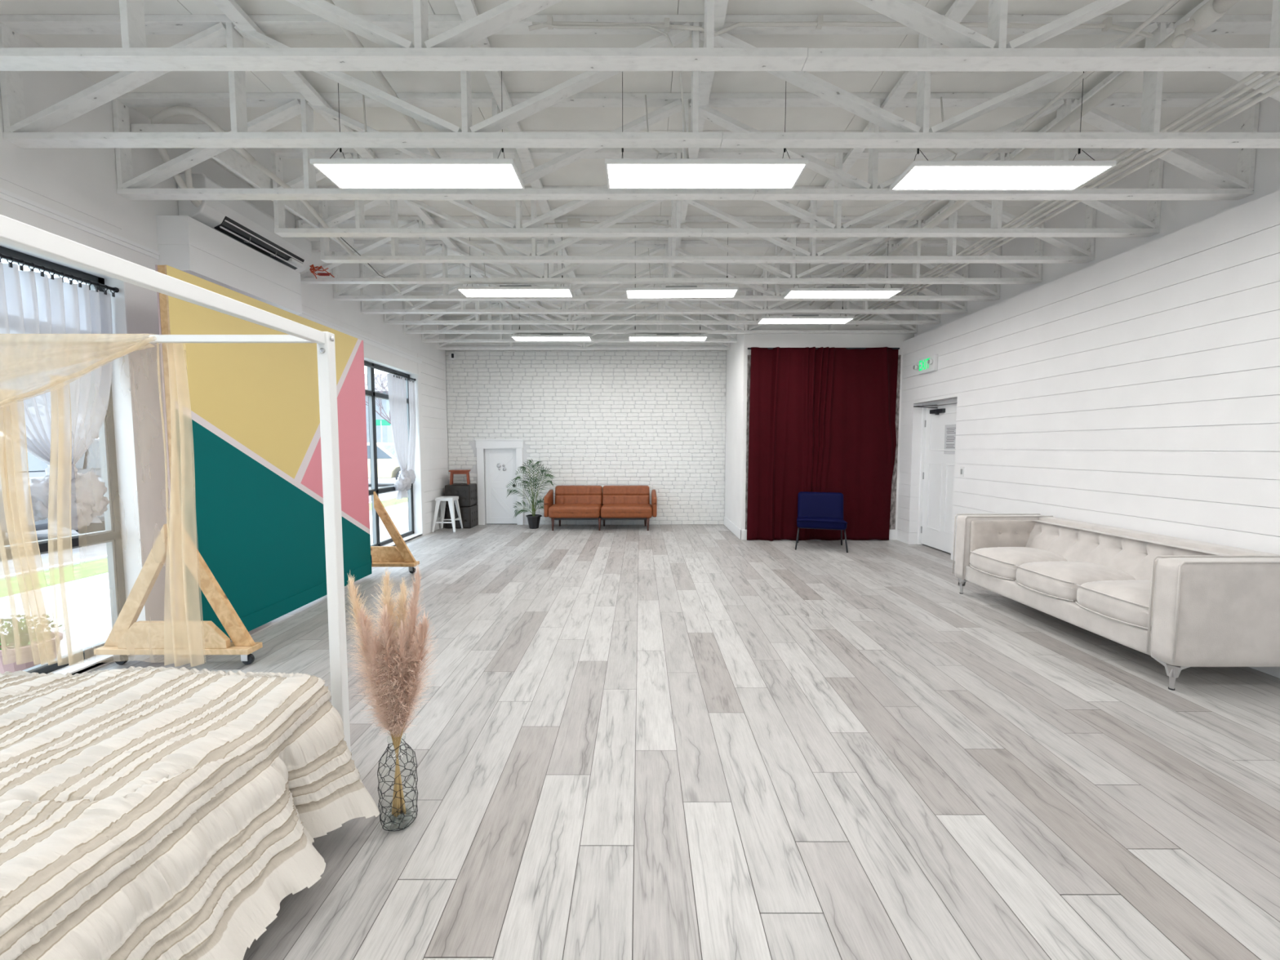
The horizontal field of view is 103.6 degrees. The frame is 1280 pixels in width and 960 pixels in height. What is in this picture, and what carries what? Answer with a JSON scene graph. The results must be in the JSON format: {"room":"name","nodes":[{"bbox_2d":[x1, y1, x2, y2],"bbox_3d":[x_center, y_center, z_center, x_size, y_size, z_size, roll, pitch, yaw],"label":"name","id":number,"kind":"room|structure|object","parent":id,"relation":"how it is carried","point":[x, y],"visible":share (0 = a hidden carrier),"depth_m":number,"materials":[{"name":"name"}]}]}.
{"room":"studio","nodes":[
{"label":"studio","id":0,"kind":"room"},
{"bbox_2d":[0,34,448,675],"bbox_3d":[-3.718,-0.666,3.163,0.204,3.960,12.800,0,4,0],"label":"wall","id":1,"kind":"structure","parent":0,"point":[81,184],"depth_m":3.70,"materials":[{"name":"white paint"}]},
{"bbox_2d":[0,241,146,675],"bbox_3d":[-3.718,0.047,1.366,0.204,2.650,4.520,0,4,0],"label":"window","id":2,"kind":"structure","parent":1,"relation":"in","point":[122,535],"depth_m":3.58,"materials":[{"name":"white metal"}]},
{"bbox_2d":[0,253,119,297],"bbox_3d":[-3.655,-1.165,1.311,0.039,0.070,4.428,0,4,0],"label":"curtain rod","id":3,"kind":"object","parent":2,"relation":"attached to","point":[114,290],"visible":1,"depth_m":3.15,"materials":[{"name":"black metal"}]},
{"bbox_2d":[0,262,112,530],"bbox_3d":[-3.656,-0.471,3.080,0.220,1.598,0.970,0,4,1],"label":"window curtain","id":4,"kind":"object","parent":3,"relation":"hanging from","point":[31,303],"visible":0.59,"depth_m":3.17,"materials":[{"name":"fabric"}]},
{"bbox_2d":[0,187,422,364],"bbox_3d":[-3.611,-1.582,2.528,0.018,0.090,11.650,0,4,0],"label":"trim","id":5,"kind":"structure","parent":1,"relation":"attached to","point":[8,196],"depth_m":3.45,"materials":[{"name":"white paint"}]},
{"bbox_2d":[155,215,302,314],"bbox_3d":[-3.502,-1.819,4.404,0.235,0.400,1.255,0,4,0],"label":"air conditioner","id":6,"kind":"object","parent":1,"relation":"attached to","point":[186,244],"depth_m":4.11,"materials":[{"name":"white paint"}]},
{"bbox_2d":[130,124,354,252],"bbox_3d":[-3.303,-2.457,4.420,0.595,0.230,1.740,0,4,0],"label":"header","id":7,"kind":"object","parent":1,"relation":"attached to","point":[230,159],"visible":0.44,"depth_m":3.86,"materials":[{"name":"wood"}]},
{"bbox_2d":[177,173,311,272],"bbox_3d":[-3.500,-2.267,4.568,0.236,0.338,1.270,0,4,0],"label":"air conditioner","id":8,"kind":"object","parent":1,"relation":"attached to","point":[240,220],"visible":0.86,"depth_m":4.37,"materials":[{"name":"white plastic"}]},
{"bbox_2d":[150,106,254,207],"bbox_3d":[-3.181,-2.355,3.627,0.845,0.507,0.353,2,4,28],"label":"hose","id":9,"kind":"object","parent":8,"relation":"attached to","point":[166,113],"visible":0.69,"depth_m":3.53,"materials":[{"name":"white"}]},
{"bbox_2d":[213,216,304,269],"bbox_3d":[-3.454,-2.154,4.625,0.103,0.101,0.970,0,4,0],"label":"outlet","id":10,"kind":"object","parent":8,"relation":"attached to","point":[232,227],"depth_m":4.54,"materials":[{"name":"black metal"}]},
{"bbox_2d":[364,356,422,546],"bbox_3d":[-3.718,-0.291,6.570,0.204,2.650,3.450,0,4,0],"label":"window","id":11,"kind":"structure","parent":1,"relation":"in","point":[415,500],"depth_m":7.51,"materials":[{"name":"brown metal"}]},
{"bbox_2d":[364,364,416,382],"bbox_3d":[-3.655,-1.503,6.510,0.039,0.070,3.348,0,4,0],"label":"curtain rod","id":12,"kind":"object","parent":11,"relation":"attached to","point":[366,365],"visible":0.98,"depth_m":7.52,"materials":[{"name":"black metal"}]},
{"bbox_2d":[386,373,415,499],"bbox_3d":[-3.666,-0.652,7.768,0.232,1.875,0.667,0,4,0],"label":"window curtain","id":13,"kind":"object","parent":12,"relation":"hanging from","point":[397,389],"visible":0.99,"depth_m":7.68,"materials":[{"name":"fabric"}]},
{"bbox_2d":[407,380,416,471],"bbox_3d":[-3.665,-0.858,8.043,0.040,1.450,0.357,0,4,0],"label":"window curtain","id":14,"kind":"object","parent":12,"relation":"hanging from","point":[412,432],"visible":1,"depth_m":8.08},
{"bbox_2d":[444,316,726,524],"bbox_3d":[0.315,-1.104,9.514,8.070,3.910,0.190,0,4,0],"label":"wall","id":15,"kind":"structure","parent":0,"point":[654,419],"depth_m":9.44,"materials":[{"name":"brick"}]},
{"bbox_2d":[474,439,524,524],"bbox_3d":[-2.643,0.042,9.545,0.915,1.620,0.135,0,4,0],"label":"door","id":16,"kind":"structure","parent":15,"relation":"in","point":[494,507],"depth_m":9.55,"materials":[{"name":"white paint"}]},
{"bbox_2d":[0,0,1279,316],"bbox_3d":[0.265,-2.652,3.034,8.270,0.060,13.000,0,4,0],"label":"ceiling","id":17,"kind":"structure","parent":0,"point":[583,171],"depth_m":3.60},
{"bbox_2d":[309,71,524,189],"bbox_3d":[-1.355,-2.256,3.110,1.206,0.740,0.300,0,4,0],"label":"ceiling light","id":18,"kind":"object","parent":17,"relation":"hanging from","point":[373,173],"visible":0.96,"depth_m":3.11,"materials":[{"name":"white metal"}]},
{"bbox_2d":[315,164,521,187],"bbox_3d":[-1.355,-1.895,3.134,1.178,0.008,0.272,0,4,0],"label":"diffuser","id":19,"kind":"object","parent":18,"relation":"attached to","point":[341,175],"depth_m":3.13,"materials":[{"name":"white"}]},
{"bbox_2d":[456,223,573,297],"bbox_3d":[-1.350,-2.410,5.485,1.206,0.740,0.300,0,4,0],"label":"ceiling light","id":20,"kind":"object","parent":17,"relation":"hanging from","point":[503,291],"visible":0.88,"depth_m":5.46,"materials":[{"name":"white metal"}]},
{"bbox_2d":[459,289,572,297],"bbox_3d":[-1.350,-2.049,5.509,1.178,0.008,0.272,0,4,0],"label":"diffuser","id":21,"kind":"object","parent":20,"relation":"attached to","point":[467,293],"depth_m":5.52,"materials":[{"name":"white"}]},
{"bbox_2d":[511,292,591,341],"bbox_3d":[-1.367,-2.561,7.800,1.206,0.740,0.300,0,4,0],"label":"ceiling light","id":22,"kind":"object","parent":17,"relation":"hanging from","point":[542,337],"visible":0.94,"depth_m":7.77,"materials":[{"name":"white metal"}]},
{"bbox_2d":[420,301,737,342],"bbox_3d":[-1.005,-2.632,8.364,5.230,0.669,0.091,0,4,0],"label":"roof truss","id":23,"kind":"object","parent":17,"relation":"attached to","point":[424,339],"visible":0.52,"depth_m":8.34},
{"bbox_2d":[436,314,730,350],"bbox_3d":[-1.005,-2.674,9.016,5.230,0.669,0.091,0,4,0],"label":"roof truss","id":24,"kind":"object","parent":17,"relation":"attached to","point":[441,347],"visible":0.64,"depth_m":8.99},
{"bbox_2d":[0,14,1279,148],"bbox_3d":[0.315,-2.276,2.886,7.870,0.669,0.091,0,4,0],"label":"roof truss","id":25,"kind":"object","parent":17,"relation":"attached to","point":[209,30],"visible":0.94,"depth_m":2.86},
{"bbox_2d":[528,14,1154,38],"bbox_3d":[1.120,-2.520,2.804,3.484,0.106,0.032,0,4,0],"label":"electrical cable","id":26,"kind":"object","parent":25,"relation":"attached to","point":[1106,24],"visible":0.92,"depth_m":2.80,"materials":[{"name":"white plastic"}]},
{"bbox_2d":[532,21,688,158],"bbox_3d":[-0.148,-2.235,2.932,0.907,0.650,0.264,0,4,0],"label":"cable","id":27,"kind":"object","parent":26,"relation":"hanging from","point":[533,23],"visible":0.69,"depth_m":2.80,"materials":[{"name":"white plastic"}]},
{"bbox_2d":[0,0,1279,71],"bbox_3d":[0.315,-2.237,2.282,7.870,0.669,0.091,0,4,0],"label":"roof truss","id":28,"kind":"object","parent":17,"relation":"attached to","point":[970,50],"visible":1,"depth_m":2.27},
{"bbox_2d":[211,0,520,318],"bbox_3d":[-2.200,-2.659,4.638,0.090,0.035,9.000,0,4,0],"label":"board","id":29,"kind":"object","parent":28,"relation":"attached to","point":[231,9],"visible":0.33,"depth_m":3.32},
{"bbox_2d":[453,0,591,318],"bbox_3d":[-0.930,-2.659,4.638,0.090,0.035,9.000,0,4,0],"label":"board","id":30,"kind":"object","parent":28,"relation":"attached to","point":[467,9],"visible":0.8,"depth_m":3.44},
{"bbox_2d":[751,0,977,291],"bbox_3d":[1.720,-2.608,3.854,0.090,0.035,7.430,0,4,0],"label":"board","id":31,"kind":"object","parent":28,"relation":"attached to","point":[959,9],"visible":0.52,"depth_m":3.35,"materials":[{"name":"wood"}]},
{"bbox_2d":[809,0,1177,305],"bbox_3d":[2.620,-2.451,3.954,0.024,0.024,7.610,0,4,0],"label":"conduit","id":32,"kind":"object","parent":28,"relation":"attached to","point":[1170,2],"visible":0.53,"depth_m":3.13,"materials":[{"name":"white"}]},
{"bbox_2d":[401,288,919,333],"bbox_3d":[0.315,-2.590,7.723,7.870,0.669,0.091,0,4,0],"label":"roof truss","id":33,"kind":"object","parent":17,"relation":"attached to","point":[406,330],"visible":0.52,"depth_m":7.70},
{"bbox_2d":[382,275,942,324],"bbox_3d":[0.315,-2.552,7.136,7.870,0.669,0.091,0,4,0],"label":"roof truss","id":34,"kind":"object","parent":17,"relation":"attached to","point":[388,320],"visible":0.48,"depth_m":7.11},
{"bbox_2d":[251,159,466,337],"bbox_3d":[-3.064,-2.447,6.429,0.232,0.088,5.659,0,4,-5],"label":"board","id":35,"kind":"object","parent":34,"relation":"attached to","point":[255,163],"visible":0.71,"depth_m":4.42,"materials":[{"name":"white"}]},
{"bbox_2d":[360,262,968,314],"bbox_3d":[0.315,-2.515,6.557,7.870,0.669,0.091,0,4,0],"label":"roof truss","id":36,"kind":"object","parent":17,"relation":"attached to","point":[962,308],"visible":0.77,"depth_m":6.54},
{"bbox_2d":[331,240,1002,301],"bbox_3d":[0.315,-2.476,5.966,7.870,0.669,0.091,0,4,0],"label":"roof truss","id":37,"kind":"object","parent":17,"relation":"attached to","point":[994,295],"visible":0.7,"depth_m":5.94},
{"bbox_2d":[628,306,707,341],"bbox_3d":[0.430,-2.561,7.800,1.206,0.740,0.300,0,4,0],"label":"ceiling light","id":38,"kind":"object","parent":17,"relation":"hanging from","point":[659,337],"visible":0.95,"depth_m":7.77,"materials":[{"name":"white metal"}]},
{"bbox_2d":[294,216,1044,284],"bbox_3d":[0.315,-2.436,5.345,7.870,0.669,0.091,0,4,0],"label":"roof truss","id":39,"kind":"object","parent":17,"relation":"attached to","point":[1034,277],"visible":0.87,"depth_m":5.32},
{"bbox_2d":[544,221,873,227],"bbox_3d":[0.750,-2.664,5.258,3.501,0.069,0.016,0,4,0],"label":"electrical cable","id":40,"kind":"object","parent":39,"relation":"attached to","point":[587,222],"visible":0.56,"depth_m":5.25,"materials":[{"name":"white plastic"}]},
{"bbox_2d":[625,224,738,298],"bbox_3d":[0.452,-2.412,5.510,1.206,0.740,0.300,0,4,2],"label":"ceiling light","id":41,"kind":"object","parent":17,"relation":"hanging from","point":[668,291],"visible":0.85,"depth_m":5.49,"materials":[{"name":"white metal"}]},
{"bbox_2d":[626,289,736,297],"bbox_3d":[0.452,-2.051,5.534,1.178,0.008,0.272,0,4,2],"label":"diffuser","id":42,"kind":"object","parent":41,"relation":"attached to","point":[630,293],"depth_m":5.52,"materials":[{"name":"white"}]},
{"bbox_2d":[111,93,1261,199],"bbox_3d":[0.315,-2.317,3.508,7.870,0.669,0.091,0,4,0],"label":"roof truss","id":43,"kind":"object","parent":17,"relation":"attached to","point":[290,105],"visible":0.78,"depth_m":3.48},
{"bbox_2d":[604,71,808,189],"bbox_3d":[0.395,-2.256,3.110,1.206,0.740,0.300,0,4,0],"label":"ceiling light","id":44,"kind":"object","parent":17,"relation":"hanging from","point":[656,173],"visible":0.98,"depth_m":3.10,"materials":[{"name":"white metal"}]},
{"bbox_2d":[607,164,804,187],"bbox_3d":[0.395,-1.895,3.134,1.178,0.008,0.272,0,4,0],"label":"diffuser","id":45,"kind":"object","parent":44,"relation":"attached to","point":[618,175],"depth_m":3.13,"materials":[{"name":"white"}]},
{"bbox_2d":[317,186,1098,263],"bbox_3d":[0.630,-2.396,4.733,7.240,0.669,0.091,0,4,0],"label":"roof truss","id":46,"kind":"object","parent":17,"relation":"attached to","point":[1081,255],"visible":0.52,"depth_m":4.71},
{"bbox_2d":[324,0,551,318],"bbox_3d":[-1.630,-2.632,4.729,0.044,0.042,9.180,0,4,0],"label":"board","id":47,"kind":"object","parent":46,"relation":"attached to","point":[352,37],"visible":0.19,"depth_m":3.48,"materials":[{"name":"white"}]},
{"bbox_2d":[663,0,728,315],"bbox_3d":[0.420,-2.659,4.638,0.090,0.035,9.000,0,4,0],"label":"board","id":48,"kind":"object","parent":46,"relation":"attached to","point":[705,77],"visible":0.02,"depth_m":3.29,"materials":[{"name":"wood"}]},
{"bbox_2d":[843,0,1208,286],"bbox_3d":[3.040,-2.608,3.854,0.090,0.035,7.430,0,4,0],"label":"board","id":49,"kind":"object","parent":46,"relation":"attached to","point":[1186,18],"visible":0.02,"depth_m":3.38,"materials":[{"name":"wood"}]},
{"bbox_2d":[270,147,1164,237],"bbox_3d":[0.630,-2.358,4.138,7.240,0.669,0.091,0,4,0],"label":"roof truss","id":50,"kind":"object","parent":17,"relation":"attached to","point":[1143,228],"visible":0.73,"depth_m":4.11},
{"bbox_2d":[756,267,854,324],"bbox_3d":[2.200,-2.490,6.703,1.206,0.740,0.300,0,4,0],"label":"ceiling light","id":51,"kind":"object","parent":17,"relation":"hanging from","point":[795,318],"visible":0.9,"depth_m":6.67,"materials":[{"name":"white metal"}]},
{"bbox_2d":[759,318,852,323],"bbox_3d":[2.200,-2.128,6.726,1.178,0.008,0.272,0,4,0],"label":"diffuser","id":52,"kind":"object","parent":51,"relation":"attached to","point":[762,320],"depth_m":6.69,"materials":[{"name":"white"}]},
{"bbox_2d":[782,226,902,298],"bbox_3d":[2.220,-2.414,5.535,1.206,0.740,0.300,0,4,0],"label":"ceiling light","id":53,"kind":"object","parent":17,"relation":"hanging from","point":[829,292],"visible":0.9,"depth_m":5.52,"materials":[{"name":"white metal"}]},
{"bbox_2d":[785,290,900,297],"bbox_3d":[2.220,-2.053,5.559,1.178,0.008,0.272,0,4,0],"label":"diffuser","id":54,"kind":"object","parent":53,"relation":"attached to","point":[789,294],"depth_m":5.55,"materials":[{"name":"white"}]},
{"bbox_2d":[889,71,1116,191],"bbox_3d":[2.240,-2.258,3.130,1.206,0.740,0.300,0,4,0],"label":"ceiling light","id":55,"kind":"object","parent":17,"relation":"hanging from","point":[920,175],"visible":0.97,"depth_m":3.13,"materials":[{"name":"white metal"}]},
{"bbox_2d":[893,166,1110,189],"bbox_3d":[2.240,-1.896,3.154,1.178,0.008,0.272,0,4,0],"label":"diffuser","id":56,"kind":"object","parent":55,"relation":"attached to","point":[913,177],"depth_m":3.15,"materials":[{"name":"white"}]},
{"bbox_2d":[87,524,1279,959],"bbox_3d":[0.305,1.255,3.389,8.450,0.004,13.000,0,4,0],"label":"floor","id":57,"kind":"structure","parent":0,"point":[630,742],"depth_m":2.30,"materials":[{"name":"grey wood"}]},
{"bbox_2d":[0,214,351,751],"bbox_3d":[-2.131,0.420,1.125,1.658,1.955,2.200,0,4,0],"label":"canopy bed","id":58,"kind":"object","parent":57,"relation":"on","point":[15,233],"visible":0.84,"depth_m":2.12,"materials":[{"name":"white metal"}]},
{"bbox_2d":[0,333,204,666],"bbox_3d":[-2.444,0.103,2.187,0.974,1.450,0.135,0,4,0],"label":"drape","id":59,"kind":"object","parent":58,"relation":"hanging from","point":[15,500],"visible":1,"depth_m":2.21,"materials":[{"name":"fabric"}]},
{"bbox_2d":[0,666,379,959],"bbox_3d":[-1.954,1.032,1.115,1.976,0.530,2.013,0,4,0],"label":"bedspread","id":60,"kind":"object","parent":58,"relation":"on","point":[148,813],"visible":1,"depth_m":1.43,"materials":[{"name":"fabric"}]},
{"bbox_2d":[377,732,417,831],"bbox_3d":[-0.945,1.167,1.965,0.141,0.348,0.141,0,4,0],"label":"bottle vase","id":61,"kind":"object","parent":57,"relation":"on","point":[402,816],"visible":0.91,"depth_m":1.95,"materials":[{"name":"clear glass"}]},
{"bbox_2d":[347,604,403,810],"bbox_3d":[-0.998,0.891,1.939,0.217,0.851,0.201,0,4,0],"label":"stem","id":62,"kind":"object","parent":61,"relation":"in","point":[364,624],"visible":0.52,"depth_m":1.90,"materials":[{"name":"brown"}]},
{"bbox_2d":[345,574,406,814],"bbox_3d":[-1.029,0.831,1.954,0.207,0.970,0.169,3,5,35],"label":"stem","id":63,"kind":"object","parent":61,"relation":"in","point":[353,593],"visible":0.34,"depth_m":1.94,"materials":[{"name":"brown"}]},
{"bbox_2d":[356,628,409,812],"bbox_3d":[-0.971,0.934,1.927,0.206,0.767,0.207,-1,4,-15],"label":"stem","id":64,"kind":"object","parent":61,"relation":"in","point":[373,647],"visible":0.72,"depth_m":1.89,"materials":[{"name":"brown"}]},
{"bbox_2d":[364,568,413,814],"bbox_3d":[-0.960,0.820,1.950,0.210,0.991,0.199,-1,4,-9],"label":"stem","id":65,"kind":"object","parent":61,"relation":"in","point":[386,591],"visible":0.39,"depth_m":1.93,"materials":[{"name":"brown"}]},
{"bbox_2d":[357,603,422,813],"bbox_3d":[-0.949,0.887,1.927,0.218,0.860,0.228,3,5,40],"label":"stem","id":66,"kind":"object","parent":61,"relation":"in","point":[384,629],"visible":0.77,"depth_m":1.88,"materials":[{"name":"brown"}]},
{"bbox_2d":[368,620,430,753],"bbox_3d":[-0.916,0.915,1.931,0.232,0.803,0.232,0,4,0],"label":"stem","id":67,"kind":"object","parent":61,"relation":"in","point":[400,650],"visible":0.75,"depth_m":1.89,"materials":[{"name":"brown"}]},
{"bbox_2d":[377,577,425,817],"bbox_3d":[-0.934,0.844,1.963,0.178,0.941,0.186,1,4,17],"label":"stem","id":68,"kind":"object","parent":61,"relation":"in","point":[402,586],"visible":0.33,"depth_m":1.95,"materials":[{"name":"brown"}]},
{"bbox_2d":[392,564,425,816],"bbox_3d":[-0.896,0.811,1.950,0.154,1.009,0.134,-1,4,-19],"label":"stem","id":69,"kind":"object","parent":61,"relation":"in","point":[412,615],"visible":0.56,"depth_m":1.93,"materials":[{"name":"brown"}]},
{"bbox_2d":[384,608,441,814],"bbox_3d":[-0.881,0.904,1.945,0.217,0.825,0.208,-3,5,-39],"label":"stem","id":70,"kind":"object","parent":61,"relation":"in","point":[423,629],"visible":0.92,"depth_m":1.92,"materials":[{"name":"brown"}]},
{"bbox_2d":[431,496,462,532],"bbox_3d":[-3.395,0.596,8.882,0.400,0.600,0.400,0,4,0],"label":"metal stool","id":71,"kind":"object","parent":57,"relation":"on","point":[443,500],"visible":1,"depth_m":8.73,"materials":[{"name":"white"}]},
{"bbox_2d":[445,504,478,528],"bbox_3d":[-3.290,0.670,9.325,0.450,0.395,0.450,0,4,0],"label":"ottoman","id":72,"kind":"object","parent":57,"relation":"on","point":[469,515],"visible":0.6,"depth_m":9.11,"materials":[{"name":"grey leather"}]},
{"bbox_2d":[444,483,476,506],"bbox_3d":[-3.300,0.274,9.299,0.450,0.395,0.450,0,4,-1],"label":"ottoman","id":73,"kind":"object","parent":72,"relation":"on","point":[467,493],"visible":0.87,"depth_m":9.08,"materials":[{"name":"grey leather"}]},
{"bbox_2d":[506,459,555,528],"bbox_3d":[-1.953,0.245,9.074,0.924,1.268,0.370,0,4,0],"label":"potted palm","id":74,"kind":"object","parent":57,"relation":"on","point":[533,519],"visible":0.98,"depth_m":9.07,"materials":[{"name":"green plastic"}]},
{"bbox_2d":[543,485,657,530],"bbox_3d":[-0.700,0.501,9.149,2.000,0.755,0.675,0,4,0],"label":"futon sofa","id":75,"kind":"object","parent":57,"relation":"on","point":[571,502],"visible":1,"depth_m":9.14,"materials":[{"name":"brown leather"}]},
{"bbox_2d":[548,503,602,518],"bbox_3d":[-1.161,0.545,9.130,0.909,0.218,0.630,0,4,0],"label":"seat cushion","id":76,"kind":"object","parent":75,"relation":"on","point":[556,510],"depth_m":8.82,"materials":[{"name":"leather"}]},
{"bbox_2d":[555,485,602,504],"bbox_3d":[-1.141,0.286,9.363,0.869,0.355,0.221,0,4,0],"label":"cushion","id":77,"kind":"object","parent":75,"relation":"on","point":[588,495],"depth_m":9.30,"materials":[{"name":"leather"}]},
{"bbox_2d":[602,485,649,504],"bbox_3d":[-0.260,0.286,9.363,0.869,0.355,0.221,0,4,0],"label":"cushion","id":78,"kind":"object","parent":75,"relation":"on","point":[612,495],"depth_m":9.30,"materials":[{"name":"leather"}]},
{"bbox_2d":[600,503,652,518],"bbox_3d":[-0.239,0.545,9.130,0.909,0.218,0.630,0,4,0],"label":"seat cushion","id":79,"kind":"object","parent":75,"relation":"on","point":[607,510],"depth_m":8.82,"materials":[{"name":"leather"}]},
{"bbox_2d":[795,491,848,552],"bbox_3d":[2.654,0.599,7.390,0.712,0.792,0.658,1,4,17],"label":"accent chair","id":80,"kind":"object","parent":57,"relation":"on","point":[815,510],"visible":1,"depth_m":7.51,"materials":[{"name":"blue fabric"}]},
{"bbox_2d":[952,513,1279,690],"bbox_3d":[3.614,0.809,4.041,0.892,0.801,2.128,0,4,0],"label":"sofa","id":81,"kind":"object","parent":57,"relation":"on","point":[1181,603],"visible":1,"depth_m":3.43,"materials":[{"name":"fabric"}]},
{"bbox_2d":[969,546,1066,580],"bbox_3d":[3.495,0.751,4.638,0.650,0.240,0.592,0,4,0],"label":"seat cushion","id":82,"kind":"object","parent":81,"relation":"on","point":[996,563],"depth_m":4.52,"materials":[{"name":"beige fabric"}]},
{"bbox_2d":[1015,560,1135,601],"bbox_3d":[3.495,0.790,4.040,0.650,0.240,0.592,0,4,0],"label":"seat cushion","id":83,"kind":"object","parent":81,"relation":"on","point":[1051,580],"depth_m":3.91,"materials":[{"name":"beige fabric"}]},
{"bbox_2d":[1076,579,1151,629],"bbox_3d":[3.495,0.829,3.441,0.650,0.240,0.592,0,4,0],"label":"seat cushion","id":84,"kind":"object","parent":81,"relation":"on","point":[1126,604],"depth_m":3.39,"materials":[{"name":"beige fabric"}]},
{"bbox_2d":[1025,520,1234,580],"bbox_3d":[3.813,0.628,4.029,0.213,0.365,1.800,0,4,0],"label":"cushion","id":85,"kind":"object","parent":81,"relation":"on","point":[1131,554],"depth_m":4.08,"materials":[{"name":"beige fabric"}]},
{"bbox_2d":[724,292,914,529],"bbox_3d":[2.945,-1.049,8.675,2.670,3.910,1.590,0,4,0],"label":"wall","id":86,"kind":"structure","parent":0,"point":[737,355],"depth_m":7.85,"materials":[{"name":"white paint"}]},
{"bbox_2d":[746,346,899,541],"bbox_3d":[2.832,-0.542,7.816,2.343,2.997,0.118,0,4,0],"label":"curtain","id":87,"kind":"object","parent":86,"relation":"hanging from","point":[822,420],"visible":0.91,"depth_m":7.82,"materials":[{"name":"red fabric"}]},
{"bbox_2d":[889,355,901,529],"bbox_3d":[4.006,-0.574,7.905,0.087,2.722,0.008,0,4,0],"label":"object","id":88,"kind":"structure","parent":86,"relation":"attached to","point":[893,507],"depth_m":7.93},
{"bbox_2d":[819,0,1239,309],"bbox_3d":[2.761,-2.356,3.961,0.178,0.169,7.610,0,4,0],"label":"board","id":89,"kind":"object","parent":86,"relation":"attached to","point":[1212,11],"visible":0.77,"depth_m":2.96,"materials":[{"name":"white"}]},
{"bbox_2d":[854,71,1264,317],"bbox_3d":[3.240,-2.222,3.969,0.026,0.026,7.610,0,4,0],"label":"conduit","id":90,"kind":"object","parent":86,"relation":"attached to","point":[1255,73],"visible":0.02,"depth_m":3.08,"materials":[{"name":"white"}]},
{"bbox_2d":[853,71,1279,320],"bbox_3d":[3.275,-2.194,3.971,0.026,0.026,7.610,0,4,0],"label":"conduit","id":91,"kind":"object","parent":86,"relation":"attached to","point":[1271,73],"visible":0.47,"depth_m":3.33,"materials":[{"name":"white"}]},
{"bbox_2d":[856,84,1279,326],"bbox_3d":[3.345,-2.138,3.975,0.026,0.026,7.610,0,4,0],"label":"conduit","id":92,"kind":"object","parent":86,"relation":"attached to","point":[1276,89],"visible":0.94,"depth_m":3.41,"materials":[{"name":"white"}]},
{"bbox_2d":[858,75,1279,320],"bbox_3d":[3.310,-2.166,3.973,0.026,0.026,7.610,0,4,0],"label":"conduit","id":93,"kind":"object","parent":86,"relation":"attached to","point":[1276,80],"visible":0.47,"depth_m":3.38,"materials":[{"name":"white"}]},
{"bbox_2d":[896,93,1279,678],"bbox_3d":[4.240,-0.688,3.112,0.320,3.910,12.700,0,4,0],"label":"wall","id":94,"kind":"structure","parent":0,"point":[1135,386],"depth_m":4.18,"materials":[{"name":"white paint"}]},
{"bbox_2d":[913,398,957,553],"bbox_3d":[4.181,-0.048,7.062,0.217,2.120,1.039,0,4,0],"label":"door","id":95,"kind":"structure","parent":94,"relation":"in","point":[936,478],"depth_m":7.21,"materials":[{"name":"white paint"}]},
{"label":"outside","id":96,"kind":"structure","parent":0,"visible":0},
{"bbox_2d":[93,264,419,664],"bbox_3d":[-3.100,-0.148,4.543,1.020,2.646,2.595,0,4,0],"label":"wall","id":97,"kind":"structure","parent":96,"point":[254,536],"depth_m":3.98,"materials":[{"name":"multicoloured paint"}]},
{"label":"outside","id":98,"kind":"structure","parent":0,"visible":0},
{"bbox_2d":[5,502,408,657],"bbox_3d":[-5.150,0.562,15.569,2.660,0.100,59.000,0,4,0],"label":"pavement","id":99,"kind":"structure","parent":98,"point":[92,593],"depth_m":4.90,"materials":[{"name":"concrete"}]},
{"bbox_2d":[0,614,65,673],"bbox_3d":[-4.128,1.100,3.364,0.375,0.409,0.372,0,4,0],"label":"planter","id":100,"kind":"object","parent":99,"relation":"on","point":[31,647],"visible":0.51,"depth_m":3.32,"materials":[{"name":"pink"}]},
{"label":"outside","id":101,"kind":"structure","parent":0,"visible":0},
{"bbox_2d":[3,477,398,573],"bbox_3d":[-33.710,0.380,20.067,52.580,0.180,100.000,0,4,0],"label":"car park","id":102,"kind":"structure","parent":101,"point":[15,566],"depth_m":7.95,"materials":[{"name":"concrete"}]},
{"bbox_2d":[3,435,105,541],"bbox_3d":[-11.184,0.174,8.126,4.769,1.780,1.895,0,4,0],"label":"car","id":103,"kind":"object","parent":102,"relation":"on","point":[37,467],"visible":0.07,"depth_m":8.52,"materials":[{"name":"grey paint"}]},
{"bbox_2d":[75,438,102,477],"bbox_3d":[-11.384,-0.053,11.618,4.769,1.780,1.895,0,4,0],"label":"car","id":104,"kind":"object","parent":102,"relation":"on","point":[90,460],"visible":0.02,"depth_m":10.72,"materials":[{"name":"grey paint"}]},
{"bbox_2d":[364,373,393,443],"bbox_3d":[-29.500,-5.216,43.754,21.800,7.920,13.000,0,4,0],"label":"house","id":105,"kind":"structure","parent":102,"relation":"on","point":[387,437],"depth_m":37.86,"materials":[{"name":"grey"}]},
{"bbox_2d":[367,442,407,479],"bbox_3d":[-10.884,-0.662,20.999,4.769,1.780,1.895,0,4,0],"label":"car","id":106,"kind":"object","parent":102,"relation":"on","point":[388,466],"visible":0.12,"depth_m":20.10,"materials":[{"name":"beige paint"}]},
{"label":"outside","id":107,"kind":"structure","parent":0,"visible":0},
{"bbox_2d":[3,497,408,596],"bbox_3d":[-6.890,0.560,15.569,0.820,0.105,59.000,0,4,0],"label":"grass strip","id":108,"kind":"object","parent":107,"point":[92,568],"visible":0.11,"depth_m":6.22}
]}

